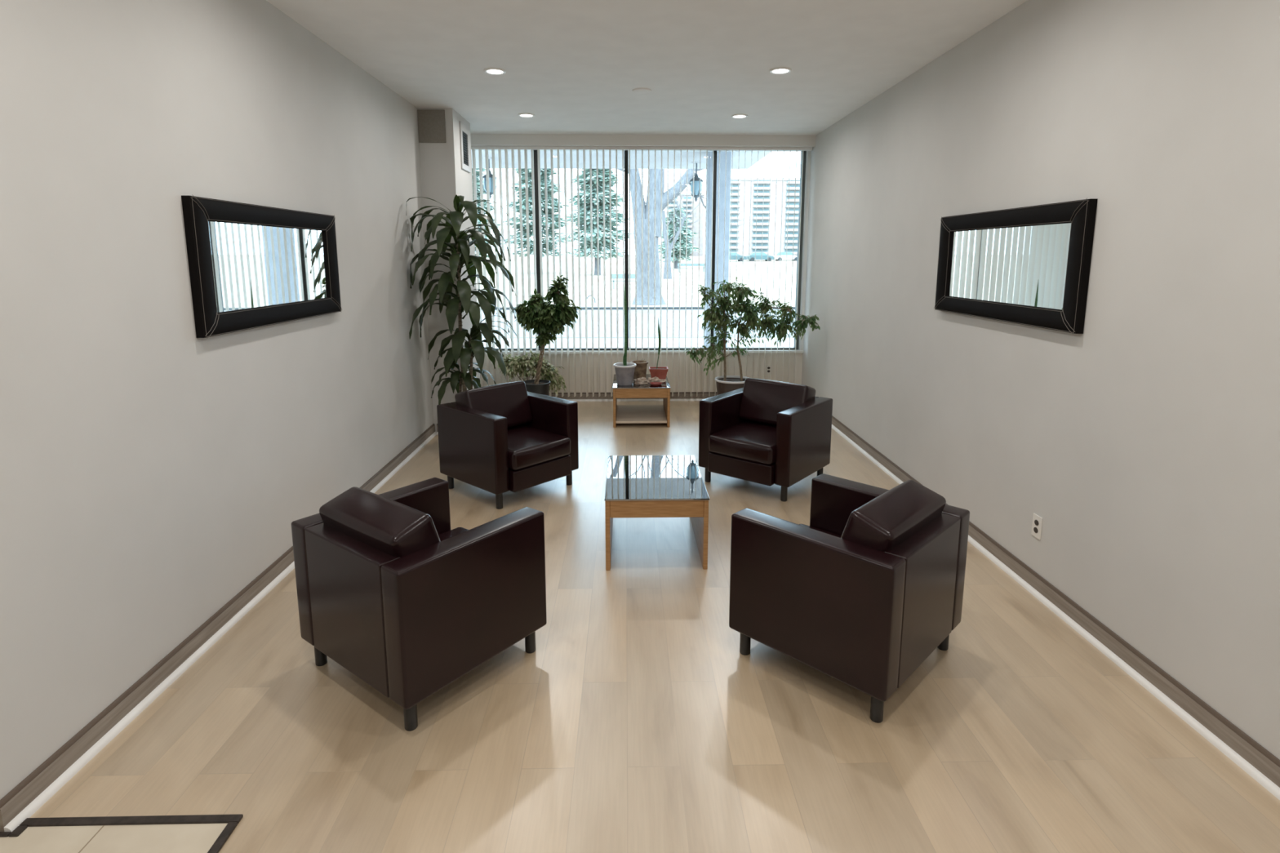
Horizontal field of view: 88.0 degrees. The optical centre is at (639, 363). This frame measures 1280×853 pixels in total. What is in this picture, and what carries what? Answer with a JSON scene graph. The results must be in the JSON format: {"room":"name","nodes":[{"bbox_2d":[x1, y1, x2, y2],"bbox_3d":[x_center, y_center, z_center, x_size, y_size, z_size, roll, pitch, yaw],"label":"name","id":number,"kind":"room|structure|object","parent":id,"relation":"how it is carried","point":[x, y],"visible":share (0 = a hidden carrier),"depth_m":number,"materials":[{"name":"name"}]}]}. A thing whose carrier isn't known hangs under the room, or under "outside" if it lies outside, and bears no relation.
{"room":"waiting room","nodes":[
{"label":"waiting room","id":0,"kind":"room"},
{"bbox_2d":[0,0,433,799],"bbox_3d":[-2.049,-0.578,4.784,0.150,3.020,6.185,0,9,-1],"label":"wall","id":1,"kind":"structure","parent":0,"point":[151,470],"depth_m":2.64,"materials":[{"name":"paint"}]},
{"bbox_2d":[0,423,436,831],"bbox_3d":[-1.938,0.995,4.199,0.036,0.100,4.524,0,9,-1],"label":"baseboard","id":2,"kind":"structure","parent":1,"relation":"attached to","point":[20,803],"depth_m":2.53,"materials":[{"name":"beige wood"}]},
{"bbox_2d":[181,194,342,338],"bbox_3d":[-1.922,-0.519,3.527,0.049,0.614,1.408,0,9,-1],"label":"wall mirror","id":3,"kind":"object","parent":1,"relation":"attached to","point":[251,266],"visible":1,"depth_m":3.31,"materials":[{"name":"black wood"}]},
{"bbox_2d":[208,221,328,312],"bbox_3d":[-1.934,-0.519,3.527,0.006,0.408,1.156,0,9,-1],"label":"mirror glass","id":4,"kind":"object","parent":3,"relation":"on","point":[257,266],"depth_m":3.42,"materials":[{"name":"silver metal"}]},
{"bbox_2d":[417,107,479,431],"bbox_3d":[-1.855,-0.861,6.543,0.314,3.020,0.690,0,9,-1],"label":"wall column","id":5,"kind":"structure","parent":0,"point":[442,176],"depth_m":6.17,"materials":[{"name":"paint"}]},
{"bbox_2d":[417,109,446,142],"bbox_3d":[-1.881,-2.141,5.981,0.243,0.285,0.012,0,9,-1],"label":"plate","id":6,"kind":"object","parent":5,"relation":"attached to","point":[431,122],"visible":1,"depth_m":5.97,"materials":[{"name":"beige metal"}]},
{"bbox_2d":[459,120,470,173],"bbox_3d":[-1.692,-2.085,6.405,0.014,0.430,0.330,0,9,-1],"label":"wall vent","id":7,"kind":"object","parent":5,"relation":"attached to","point":[464,137],"visible":1,"depth_m":6.40,"materials":[{"name":"grey paint"}]},
{"bbox_2d":[480,352,802,392],"bbox_3d":[-0.053,0.146,7.975,3.970,0.575,0.200,0,9,-1],"label":"wall","id":8,"kind":"structure","parent":0,"point":[798,364],"depth_m":7.88,"materials":[{"name":"paint"}]},
{"bbox_2d":[548,391,717,401],"bbox_3d":[-0.069,0.400,7.896,3.934,0.100,0.036,0,9,-1],"label":"baseboard","id":9,"kind":"structure","parent":8,"relation":"attached to","point":[700,397],"depth_m":7.89,"materials":[{"name":"beige wood"}]},
{"bbox_2d":[471,149,806,351],"bbox_3d":[-0.071,-1.298,7.727,3.934,2.305,0.070,0,9,-1],"label":"window","id":10,"kind":"structure","parent":8,"relation":"in","point":[535,158],"depth_m":7.70,"materials":[{"name":"black metal"}]},
{"bbox_2d":[471,146,812,396],"bbox_3d":[-0.049,-1.010,7.592,3.950,2.829,0.088,0,9,-1],"label":"vertical blind","id":11,"kind":"object","parent":10,"relation":"attached to","point":[519,148],"visible":0.71,"depth_m":7.51,"materials":[{"name":"white fabric"}]},
{"bbox_2d":[484,349,803,353],"bbox_3d":[-0.053,-0.148,7.913,3.970,0.025,0.230,0,9,-1],"label":"trim","id":12,"kind":"structure","parent":8,"relation":"on","point":[779,350],"depth_m":7.81,"materials":[{"name":"white paint"}]},
{"bbox_2d":[765,364,772,374],"bbox_3d":[1.534,0.076,7.893,0.072,0.116,0.008,0,9,-1],"label":"power outlet","id":13,"kind":"object","parent":8,"relation":"attached to","point":[768,368],"visible":1,"depth_m":7.89,"materials":[{"name":"white plastic"}]},
{"bbox_2d":[266,0,1026,135],"bbox_3d":[-0.375,-1.725,2.070,5.150,0.132,11.350,0,9,-1],"label":"ceiling","id":14,"kind":"structure","parent":0,"point":[574,65],"depth_m":4.38,"materials":[{"name":"paint"}]},
{"bbox_2d":[484,67,506,75],"bbox_3d":[-1.043,-2.099,4.766,0.156,0.010,0.156,0,9,-1],"label":"recessed light","id":15,"kind":"object","parent":14,"relation":"in","point":[495,71],"visible":1,"depth_m":4.76,"materials":[{"name":"white paint"}]},
{"bbox_2d":[518,112,534,117],"bbox_3d":[-1.070,-2.338,6.246,0.156,0.010,0.156,0,9,-1],"label":"recessed light","id":16,"kind":"object","parent":14,"relation":"in","point":[524,114],"visible":1,"depth_m":6.24,"materials":[{"name":"white paint"}]},
{"bbox_2d":[731,114,747,118],"bbox_3d":[0.944,-2.345,6.289,0.156,0.010,0.156,0,9,-1],"label":"recessed light","id":17,"kind":"object","parent":14,"relation":"in","point":[735,116],"visible":1,"depth_m":6.28,"materials":[{"name":"white paint"}]},
{"bbox_2d":[769,66,791,74],"bbox_3d":[1.008,-2.097,4.750,0.156,0.010,0.156,0,9,-1],"label":"recessed light","id":18,"kind":"object","parent":14,"relation":"in","point":[780,70],"visible":1,"depth_m":4.74,"materials":[{"name":"white paint"}]},
{"bbox_2d":[30,400,1279,852],"bbox_3d":[-0.374,1.373,2.543,5.150,0.120,11.300,0,9,-1],"label":"floor","id":19,"kind":"structure","parent":0,"point":[637,721],"depth_m":2.38,"materials":[{"name":"brown wood"}]},
{"bbox_2d":[0,823,227,852],"bbox_3d":[-1.958,1.828,-0.672,1.545,0.005,5.399,0,9,-1],"label":"floor tile","id":20,"kind":"structure","parent":19,"relation":"on","point":[193,837],"depth_m":1.95,"materials":[{"name":"beige tile"}]},
{"bbox_2d":[0,814,243,852],"bbox_3d":[-1.949,1.790,-0.456,1.569,0.010,5.014,0,9,-1],"label":"trim","id":21,"kind":"structure","parent":19,"relation":"on","point":[232,820],"depth_m":2.01,"materials":[{"name":"brown metal"}]},
{"bbox_2d":[291,477,546,731],"bbox_3d":[-0.893,0.886,2.815,0.762,0.755,0.773,7,11,36],"label":"armchair","id":22,"kind":"object","parent":19,"relation":"on","point":[408,603],"visible":1,"depth_m":2.51,"materials":[{"name":"brown leather"}]},
{"bbox_2d":[319,486,439,557],"bbox_3d":[-1.012,0.716,2.627,0.560,0.358,0.259,7,11,36],"label":"cushion","id":23,"kind":"object","parent":22,"relation":"on","point":[383,526],"depth_m":2.48,"materials":[{"name":"brown leather"}]},
{"bbox_2d":[438,527,468,541],"bbox_3d":[-0.861,0.924,2.864,0.566,0.176,0.665,7,11,36],"label":"seat cushion","id":24,"kind":"object","parent":22,"relation":"on","point":[444,533],"depth_m":3.16,"materials":[{"name":"brown leather"}]},
{"bbox_2d":[405,195,519,404],"bbox_3d":[-1.511,-0.345,5.858,0.926,2.219,0.931,0,9,-1],"label":"plant","id":25,"kind":"object","parent":19,"relation":"on","point":[461,301],"visible":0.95,"depth_m":5.63,"materials":[{"name":"green plant"}]},
{"bbox_2d":[436,381,578,509],"bbox_3d":[-0.945,0.553,4.883,0.773,0.755,0.762,8,12,41],"label":"armchair","id":26,"kind":"object","parent":19,"relation":"on","point":[498,439],"visible":1,"depth_m":4.73,"materials":[{"name":"brown leather"}]},
{"bbox_2d":[454,381,532,428],"bbox_3d":[-1.092,0.337,4.981,0.259,0.358,0.560,8,12,41],"label":"cushion","id":27,"kind":"object","parent":26,"relation":"on","point":[512,401],"depth_m":4.94,"materials":[{"name":"brown leather"}]},
{"bbox_2d":[507,424,570,470],"bbox_3d":[-0.905,0.604,4.855,0.665,0.176,0.566,8,12,41],"label":"seat cushion","id":28,"kind":"object","parent":26,"relation":"on","point":[530,446],"depth_m":4.71,"materials":[{"name":"brown leather"}]},
{"bbox_2d":[497,350,566,395],"bbox_3d":[-1.210,0.185,7.439,0.771,0.668,0.319,0,9,-1],"label":"variegated plant","id":29,"kind":"object","parent":19,"relation":"on","point":[513,366],"visible":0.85,"depth_m":7.38,"materials":[{"name":"green plant"}]},
{"bbox_2d":[510,275,582,395],"bbox_3d":[-0.981,-0.166,6.967,0.733,1.513,0.402,-2,9,-14],"label":"ficus plant","id":30,"kind":"object","parent":19,"relation":"on","point":[545,318],"visible":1,"depth_m":6.86,"materials":[{"name":"green plant"}]},
{"bbox_2d":[612,373,670,427],"bbox_3d":[0.008,0.384,7.012,0.578,0.411,0.768,0,9,-1],"label":"coffee table","id":31,"kind":"object","parent":19,"relation":"on","point":[622,414],"visible":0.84,"depth_m":6.68,"materials":[{"name":"brown wood"}]},
{"bbox_2d":[613,280,636,385],"bbox_3d":[-0.155,-0.311,6.699,0.238,1.060,0.238,0,9,-1],"label":"snake plant","id":32,"kind":"object","parent":31,"relation":"on","point":[624,371],"visible":1,"depth_m":6.70,"materials":[{"name":"green plant"}]},
{"bbox_2d":[630,357,648,380],"bbox_3d":[-0.005,0.051,6.968,0.190,0.260,0.190,0,9,-1],"label":"clay pot","id":33,"kind":"object","parent":31,"relation":"on","point":[640,371],"visible":0.85,"depth_m":6.91,"materials":[{"name":"ceramic"}]},
{"bbox_2d":[615,404,666,423],"bbox_3d":[0.008,0.536,7.037,0.518,0.024,0.736,0,9,-1],"label":"shelf","id":34,"kind":"object","parent":31,"relation":"attached to","point":[625,414],"depth_m":6.96,"materials":[{"name":"brown wood"}]},
{"bbox_2d":[634,377,648,384],"bbox_3d":[0.014,0.177,6.771,0.155,0.074,0.109,0,9,-1],"label":"crumpled paper","id":35,"kind":"object","parent":31,"relation":"on","point":[642,380],"visible":1,"depth_m":6.75,"materials":[{"name":"beige paper"}]},
{"bbox_2d":[649,382,662,386],"bbox_3d":[0.164,0.211,6.734,0.132,0.019,0.132,0,9,-1],"label":"saucer","id":36,"kind":"object","parent":31,"relation":"on","point":[655,384],"visible":1,"depth_m":6.76,"materials":[{"name":"red ceramic"}]},
{"bbox_2d":[647,376,666,382],"bbox_3d":[0.154,0.170,6.849,0.241,0.064,0.091,0,9,-1],"label":"crumpled paper","id":37,"kind":"object","parent":31,"relation":"on","point":[655,379],"visible":0.84,"depth_m":6.83,"materials":[{"name":"beige paper"}]},
{"bbox_2d":[648,320,667,379],"bbox_3d":[0.195,-0.150,6.960,0.198,0.660,0.148,0,9,-1],"label":"planter","id":38,"kind":"object","parent":31,"relation":"on","point":[660,372],"visible":0.94,"depth_m":6.94,"materials":[{"name":"red ceramic"}]},
{"bbox_2d":[604,455,709,570],"bbox_3d":[0.084,0.871,3.990,0.568,0.411,0.793,0,9,-1],"label":"coffee table","id":39,"kind":"object","parent":19,"relation":"on","point":[637,486],"visible":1,"depth_m":3.73,"materials":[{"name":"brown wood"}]},
{"bbox_2d":[683,276,820,395],"bbox_3d":[1.190,-0.181,7.138,1.424,1.487,0.436,2,9,13],"label":"fig","id":40,"kind":"object","parent":19,"relation":"on","point":[725,384],"visible":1,"depth_m":7.06,"materials":[{"name":"green plant"}]},
{"bbox_2d":[698,377,832,501],"bbox_3d":[0.934,0.532,5.016,0.762,0.755,0.773,7,12,39],"label":"armchair","id":41,"kind":"object","parent":19,"relation":"on","point":[764,432],"visible":0.98,"depth_m":4.88,"materials":[{"name":"brown leather"}]},
{"bbox_2d":[708,420,776,464],"bbox_3d":[0.900,0.583,4.982,0.566,0.176,0.665,7,12,39],"label":"seat cushion","id":42,"kind":"object","parent":41,"relation":"on","point":[732,442],"depth_m":4.81,"materials":[{"name":"brown leather"}]},
{"bbox_2d":[738,377,815,426],"bbox_3d":[1.059,0.312,5.135,0.560,0.358,0.259,7,12,39],"label":"cushion","id":43,"kind":"object","parent":41,"relation":"on","point":[760,401],"depth_m":5.08,"materials":[{"name":"brown leather"}]},
{"bbox_2d":[728,473,969,723],"bbox_3d":[0.870,0.879,2.860,0.773,0.755,0.762,9,13,44],"label":"armchair","id":44,"kind":"object","parent":19,"relation":"on","point":[860,595],"visible":1,"depth_m":2.56,"materials":[{"name":"brown leather"}]},
{"bbox_2d":[798,524,841,537],"bbox_3d":[0.831,0.918,2.904,0.665,0.176,0.566,9,13,44],"label":"seat cushion","id":45,"kind":"object","parent":44,"relation":"on","point":[834,530],"depth_m":3.18,"materials":[{"name":"brown leather"}]},
{"bbox_2d":[840,480,946,551],"bbox_3d":[1.010,0.706,2.691,0.259,0.358,0.560,9,13,44],"label":"cushion","id":46,"kind":"object","parent":44,"relation":"on","point":[895,519],"depth_m":2.53,"materials":[{"name":"brown leather"}]},
{"bbox_2d":[715,375,748,395],"bbox_3d":[1.013,0.359,7.253,0.396,0.385,0.396,0,9,-1],"label":"pot","id":47,"kind":"object","parent":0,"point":[726,384],"depth_m":7.14,"materials":[{"name":"grey ceramic"}]},
{"bbox_2d":[801,0,1279,759],"bbox_3d":[2.125,-0.185,2.346,0.150,3.020,11.300,0,9,-1],"label":"wall","id":48,"kind":"structure","parent":0,"point":[1144,442],"depth_m":2.90,"materials":[{"name":"paint"}]},
{"bbox_2d":[470,133,815,151],"bbox_3d":[-0.051,-2.480,7.456,3.970,0.115,0.390,0,9,-1],"label":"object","id":49,"kind":"structure","parent":48,"relation":"attached to","point":[477,140],"depth_m":7.27,"materials":[{"name":"white paint"}]},
{"bbox_2d":[798,151,810,350],"bbox_3d":[1.915,-1.301,7.749,0.035,2.305,0.150,0,9,-1],"label":"trim","id":50,"kind":"structure","parent":48,"relation":"attached to","point":[808,153],"depth_m":7.67,"materials":[{"name":"white paint"}]},
{"bbox_2d":[933,198,1097,334],"bbox_3d":[1.996,-0.545,3.684,0.049,0.614,1.408,0,9,-1],"label":"wall mirror","id":51,"kind":"object","parent":48,"relation":"attached to","point":[1026,265],"visible":1,"depth_m":3.48,"materials":[{"name":"black wood"}]},
{"bbox_2d":[947,222,1071,310],"bbox_3d":[2.008,-0.545,3.684,0.006,0.408,1.156,0,9,-1],"label":"mirror glass","id":52,"kind":"object","parent":51,"relation":"on","point":[1024,266],"depth_m":3.58,"materials":[{"name":"silver metal"}]},
{"bbox_2d":[1031,513,1042,539],"bbox_3d":[2.028,0.834,3.385,0.008,0.116,0.072,0,9,-1],"label":"power outlet","id":53,"kind":"object","parent":48,"relation":"attached to","point":[1037,524],"visible":1,"depth_m":3.38,"materials":[{"name":"white plastic"}]},
{"bbox_2d":[1033,527,1038,533],"bbox_3d":[2.025,0.854,3.388,0.002,0.028,0.033,0,9,-1],"label":"socket","id":54,"kind":"object","parent":53,"relation":"attached to","point":[1035,529],"depth_m":3.39,"materials":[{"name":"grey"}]},
{"bbox_2d":[831,415,1279,800],"bbox_3d":[2.033,1.260,2.552,0.036,0.100,10.950,0,9,-1],"label":"baseboard","id":55,"kind":"structure","parent":48,"relation":"attached to","point":[1250,756],"depth_m":2.74,"materials":[{"name":"beige wood"}]},
{"label":"outside","id":56,"kind":"structure","parent":0,"visible":0},
{"bbox_2d":[475,254,796,306],"bbox_3d":[-2.073,-13.328,95.954,260.000,5.200,146.250,0,9,-1],"label":"lawn","id":57,"kind":"structure","parent":56,"point":[734,272],"depth_m":48.48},
{"bbox_2d":[471,168,506,257],"bbox_3d":[-14.875,-13.264,57.316,6.534,11.371,6.574,0,9,-1],"label":"evergreen tree","id":58,"kind":"object","parent":57,"relation":"on","point":[483,169],"visible":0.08,"depth_m":56.70,"materials":[{"name":"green plant"}]},
{"bbox_2d":[503,168,571,257],"bbox_3d":[-9.362,-13.850,59.371,6.174,11.873,6.484,6,11,31],"label":"evergreen tree","id":59,"kind":"object","parent":57,"relation":"on","point":[522,170],"visible":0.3,"depth_m":58.53,"materials":[{"name":"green plant"}]},
{"bbox_2d":[557,168,633,275],"bbox_3d":[-3.707,-12.933,55.594,6.709,11.364,6.468,0,9,-1],"label":"evergreen tree","id":60,"kind":"object","parent":57,"relation":"on","point":[587,171],"visible":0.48,"depth_m":54.68,"materials":[{"name":"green plant"}]},
{"bbox_2d":[611,273,635,288],"bbox_3d":[-0.653,-4.608,37.256,1.900,0.820,0.440,0,9,-1],"label":"park bench","id":61,"kind":"object","parent":57,"relation":"on","point":[620,275],"visible":0.39,"depth_m":37.38,"materials":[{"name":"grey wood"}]},
{"bbox_2d":[644,169,702,279],"bbox_3d":[2.116,-10.341,49.685,5.504,8.330,3.528,0,9,-1],"label":"tree","id":62,"kind":"object","parent":57,"relation":"on","point":[664,227],"visible":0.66,"depth_m":49.17,"materials":[{"name":"grey plant"}]},
{"bbox_2d":[658,208,701,268],"bbox_3d":[4.077,-13.598,72.993,5.427,6.849,5.646,0,9,-1],"label":"evergreen tree","id":63,"kind":"object","parent":57,"relation":"on","point":[677,250],"visible":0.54,"depth_m":72.06,"materials":[{"name":"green plant"}]},
{"bbox_2d":[617,168,745,305],"bbox_3d":[0.965,-7.540,24.756,9.502,10.864,4.629,-2,9,-12],"label":"tree","id":64,"kind":"object","parent":57,"relation":"on","point":[658,171],"visible":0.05,"depth_m":25.19,"materials":[{"name":"grey plant"}]},
{"bbox_2d":[662,192,705,256],"bbox_3d":[8.699,-28.508,137.535,8.400,12.350,12.400,0,9,-1],"label":"apartment block","id":65,"kind":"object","parent":57,"relation":"on","point":[690,197],"visible":0.31,"depth_m":132.12,"materials":[{"name":"concrete"}]},
{"bbox_2d":[677,263,704,271],"bbox_3d":[4.850,-9.013,62.500,2.600,0.820,0.440,0,9,-1],"label":"park bench","id":66,"kind":"object","parent":57,"relation":"on","point":[682,264],"visible":0.77,"depth_m":62.62,"materials":[{"name":"grey wood"}]},
{"bbox_2d":[728,252,746,261],"bbox_3d":[14.370,-16.513,103.027,4.200,1.440,1.740,0,9,-1],"label":"car","id":67,"kind":"object","parent":57,"relation":"on","point":[733,255],"visible":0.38,"depth_m":102.22,"materials":[{"name":"grey paint"}]},
{"bbox_2d":[746,252,773,261],"bbox_3d":[18.848,-16.707,104.105,4.200,1.440,1.740,0,9,-1],"label":"car","id":68,"kind":"object","parent":57,"relation":"on","point":[758,255],"visible":0.77,"depth_m":103.28,"materials":[{"name":"grey paint"}]},
{"bbox_2d":[728,177,799,256],"bbox_3d":[21.307,-26.738,123.403,15.000,13.750,13.400,0,9,-1],"label":"apartment block","id":69,"kind":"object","parent":57,"relation":"on","point":[748,186],"visible":0.7,"depth_m":117.53,"materials":[{"name":"concrete"}]},
{"bbox_2d":[773,252,796,261],"bbox_3d":[23.325,-16.920,105.181,4.200,1.440,1.740,0,9,-1],"label":"car","id":70,"kind":"object","parent":57,"relation":"on","point":[789,255],"visible":0.74,"depth_m":104.37,"materials":[{"name":"silver metal"}]},
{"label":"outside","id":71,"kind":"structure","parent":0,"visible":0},
{"bbox_2d":[481,309,795,337],"bbox_3d":[-0.417,-1.117,19.542,120.000,0.290,8.550,0,9,-1],"label":"road","id":72,"kind":"structure","parent":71,"point":[664,312],"depth_m":18.37,"materials":[{"name":"white snow"}]},
{"bbox_2d":[482,337,792,338],"bbox_3d":[-0.325,-0.489,15.288,120.000,0.204,0.090,0,9,-1],"label":"curb","id":73,"kind":"object","parent":72,"relation":"on","point":[575,337],"depth_m":15.29,"materials":[{"name":"grey concrete"}]},
{"bbox_2d":[494,306,795,309],"bbox_3d":[-0.506,-1.869,23.648,120.000,0.270,0.200,0,9,-1],"label":"curb","id":74,"kind":"object","parent":72,"relation":"on","point":[500,308],"depth_m":23.55,"materials":[{"name":"grey concrete"}]},
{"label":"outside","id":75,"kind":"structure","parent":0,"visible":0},
{"bbox_2d":[482,337,794,347],"bbox_3d":[-0.248,0.134,11.743,60.000,0.300,7.250,0,9,-1],"label":"walkway","id":76,"kind":"structure","parent":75,"point":[688,340],"depth_m":14.31,"materials":[{"name":"white snow"}]},
{"bbox_2d":[704,151,731,346],"bbox_3d":[1.147,-1.415,9.888,0.320,3.350,0.320,0,9,-1],"label":"pillar","id":77,"kind":"structure","parent":76,"relation":"on","point":[722,153],"depth_m":9.64,"materials":[{"name":"concrete"}]},
{"bbox_2d":[471,150,770,168],"bbox_3d":[-6.151,-3.243,9.379,16.120,0.420,3.890,0,9,-1],"label":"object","id":78,"kind":"object","parent":77,"relation":"on","point":[749,154],"visible":0.11,"depth_m":10.46,"materials":[{"name":"paint"}]},
{"bbox_2d":[482,156,497,199],"bbox_3d":[-2.326,-2.853,10.229,0.230,0.620,0.230,0,9,-1],"label":"hanging lantern","id":79,"kind":"object","parent":78,"relation":"hanging from","point":[491,180],"visible":0.55,"depth_m":10.17,"materials":[{"name":"paint"}]},
{"bbox_2d":[688,161,703,201],"bbox_3d":[0.909,-2.928,10.693,0.230,0.620,0.230,0,9,-1],"label":"hanging lantern","id":80,"kind":"object","parent":78,"relation":"hanging from","point":[696,179],"visible":0.87,"depth_m":10.65,"materials":[{"name":"paint"}]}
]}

